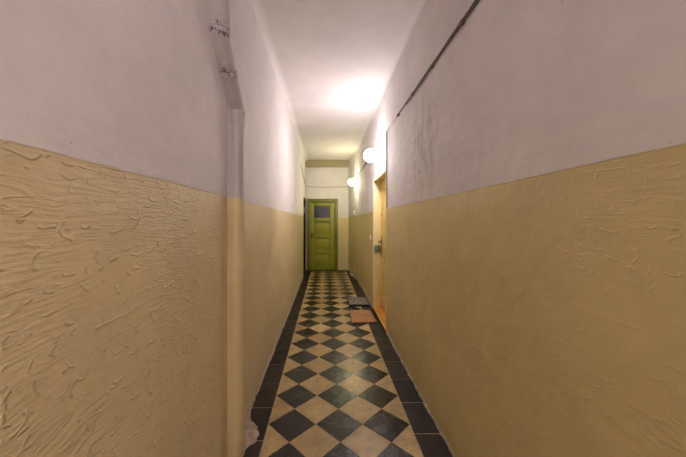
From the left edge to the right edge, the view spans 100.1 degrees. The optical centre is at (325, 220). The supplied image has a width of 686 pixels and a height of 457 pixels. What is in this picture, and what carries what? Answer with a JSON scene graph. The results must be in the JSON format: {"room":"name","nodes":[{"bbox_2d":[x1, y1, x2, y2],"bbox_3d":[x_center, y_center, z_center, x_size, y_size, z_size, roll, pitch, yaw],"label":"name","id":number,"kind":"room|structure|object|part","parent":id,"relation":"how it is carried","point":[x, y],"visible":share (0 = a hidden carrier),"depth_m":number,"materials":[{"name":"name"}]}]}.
{"room":"apartment building corridor","nodes":[
{"label":"apartment building corridor","id":0,"kind":"room"},
{"bbox_2d":[0,0,305,456],"bbox_3d":[-0.690,-0.195,2.815,0.280,3.150,10.830,0,0,0],"label":"wall","id":1,"kind":"structure","parent":0,"point":[113,113],"depth_m":0.79,"materials":[{"name":"paint"}]},
{"bbox_2d":[208,0,244,456],"bbox_3d":[-0.520,-0.160,1.536,0.103,3.040,0.396,0,0,0],"label":"drain pipe","id":2,"kind":"object","parent":1,"relation":"attached to","point":[218,10],"visible":0.97,"depth_m":1.62,"materials":[{"name":"paint"}]},
{"bbox_2d":[303,196,305,274],"bbox_3d":[-0.689,0.372,7.540,0.282,1.976,0.782,0,0,0],"label":"door","id":3,"kind":"structure","parent":1,"relation":"in","point":[304,199],"depth_m":7.89,"materials":[{"name":"brown wood"}]},
{"bbox_2d":[306,167,347,269],"bbox_3d":[0.043,-0.195,8.090,1.225,3.150,0.280,0,0,0],"label":"wall","id":4,"kind":"structure","parent":0,"point":[324,182],"depth_m":7.95,"materials":[{"name":"paint"}]},
{"bbox_2d":[307,199,337,269],"bbox_3d":[-0.083,0.373,7.971,0.852,1.974,0.158,0,0,0],"label":"door","id":5,"kind":"structure","parent":4,"relation":"in","point":[320,212],"depth_m":7.95,"materials":[{"name":"green paint"}]},
{"bbox_3d":[-0.102,0.210,7.974,0.450,0.360,0.023,0,0,0],"label":"panel","id":6,"kind":"part","parent":5,"relation":"part of","materials":[{"name":"green paint"}]},
{"bbox_3d":[-0.102,0.647,7.974,0.450,0.365,0.023,0,0,0],"label":"panel","id":7,"kind":"part","parent":5,"relation":"part of","materials":[{"name":"green paint"}]},
{"bbox_3d":[-0.102,1.093,7.974,0.450,0.385,0.023,0,0,0],"label":"panel","id":8,"kind":"part","parent":5,"relation":"part of","materials":[{"name":"green paint"}]},
{"bbox_3d":[-0.102,0.210,7.966,0.440,0.350,0.016,0,0,0],"label":"panel moulding","id":9,"kind":"part","parent":5,"relation":"part of","materials":[{"name":"green paint"}]},
{"bbox_3d":[-0.102,0.647,7.966,0.440,0.355,0.016,0,0,0],"label":"panel moulding","id":10,"kind":"part","parent":5,"relation":"part of","materials":[{"name":"green paint"}]},
{"bbox_2d":[334,202,334,263],"bbox_3d":[-0.083,0.220,9.280,1.036,2.320,0.060,0,0,0],"label":"door frame","id":11,"kind":"structure","parent":0,"point":[334,202],"depth_m":9.25,"materials":[{"name":"green wood"}]},
{"bbox_2d":[250,0,425,161],"bbox_3d":[0.098,-1.685,2.675,1.395,0.210,10.550,0,0,0],"label":"ceiling","id":12,"kind":"structure","parent":0,"point":[334,62],"depth_m":2.93,"materials":[{"name":"paint"}]},
{"bbox_2d":[305,160,348,166],"bbox_3d":[0.052,-1.583,7.915,1.225,0.195,0.110,0,0,0],"label":"beam","id":13,"kind":"structure","parent":12,"relation":"attached to","point":[309,163],"depth_m":7.86,"materials":[{"name":"beige paint"}]},
{"bbox_2d":[243,270,452,456],"bbox_3d":[0.098,1.409,2.675,1.835,0.101,10.590,0,0,0],"label":"floor","id":14,"kind":"structure","parent":0,"point":[331,386],"depth_m":2.26,"materials":[{"name":"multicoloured tile"}]},
{"bbox_2d":[245,275,303,449],"bbox_3d":[-0.483,1.323,2.265,0.158,0.093,9.730,0,0,0],"label":"edging","id":15,"kind":"object","parent":14,"relation":"on","point":[251,432],"visible":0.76,"depth_m":1.93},
{"bbox_2d":[348,297,369,306],"bbox_3d":[0.538,1.340,4.780,0.329,0.037,0.440,0,0,0],"label":"doormat","id":16,"kind":"object","parent":14,"relation":"on","point":[353,301],"visible":1,"depth_m":4.66,"materials":[{"name":"grey fabric"}]},
{"bbox_2d":[348,270,372,306],"bbox_3d":[0.713,1.335,6.214,0.135,0.069,3.478,0,0,-3],"label":"edging","id":17,"kind":"object","parent":14,"relation":"on","point":[351,273],"visible":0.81,"depth_m":6.22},
{"bbox_2d":[350,310,376,323],"bbox_3d":[0.514,1.348,4.060,0.352,0.021,0.540,0,0,0],"label":"doormat","id":18,"kind":"object","parent":14,"relation":"on","point":[356,316],"visible":1,"depth_m":3.99,"materials":[{"name":"orange fabric"}]},
{"bbox_2d":[386,331,454,456],"bbox_3d":[0.736,1.348,0.453,0.042,0.044,6.105,0,0,0],"label":"edging","id":19,"kind":"object","parent":14,"relation":"on","point":[402,362],"visible":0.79,"depth_m":2.15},
{"bbox_2d":[348,152,356,276],"bbox_3d":[0.830,-0.195,7.490,0.390,3.150,1.480,0,0,0],"label":"wall","id":20,"kind":"structure","parent":0,"point":[352,169],"depth_m":7.34,"materials":[{"name":"paint"}]},
{"bbox_2d":[357,0,685,456],"bbox_3d":[0.885,-0.195,2.075,0.280,3.150,9.350,0,0,0],"label":"wall","id":21,"kind":"structure","parent":0,"point":[536,207],"depth_m":1.01,"materials":[{"name":"paint"}]},
{"bbox_2d":[348,178,357,185],"bbox_3d":[0.638,-0.910,6.700,0.219,0.168,0.168,0,0,0],"label":"wall lamp","id":22,"kind":"object","parent":21,"relation":"attached to","point":[351,181],"visible":1,"depth_m":6.65,"materials":[{"name":"white glass"}]},
{"bbox_2d":[364,149,380,161],"bbox_3d":[0.634,-0.890,3.900,0.227,0.176,0.176,0,0,0],"label":"wall lamp","id":23,"kind":"object","parent":21,"relation":"attached to","point":[370,155],"visible":1,"depth_m":3.85,"materials":[{"name":"white glass"}]},
{"bbox_2d":[372,169,385,331],"bbox_3d":[0.874,0.359,3.990,0.302,2.001,0.962,0,0,0],"label":"door","id":24,"kind":"structure","parent":21,"relation":"in","point":[379,183],"depth_m":4.43,"materials":[{"name":"yellow paint"}]},
{"bbox_3d":[0.875,-0.040,3.988,0.021,0.850,0.662,0,0,0],"label":"panel","id":25,"kind":"part","parent":24,"relation":"part of","materials":[{"name":"paint"}]},
{"bbox_3d":[0.875,0.830,3.988,0.021,0.590,0.662,0,0,0],"label":"panel","id":26,"kind":"part","parent":24,"relation":"part of","materials":[{"name":"paint"}]},
{"bbox_2d":[357,0,478,206],"bbox_3d":[0.734,-0.629,2.031,0.020,0.918,9.262,0,0,0],"label":"cable","id":27,"kind":"object","parent":21,"relation":"attached to","point":[462,21],"visible":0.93,"depth_m":2.02,"materials":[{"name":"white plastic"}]}
]}

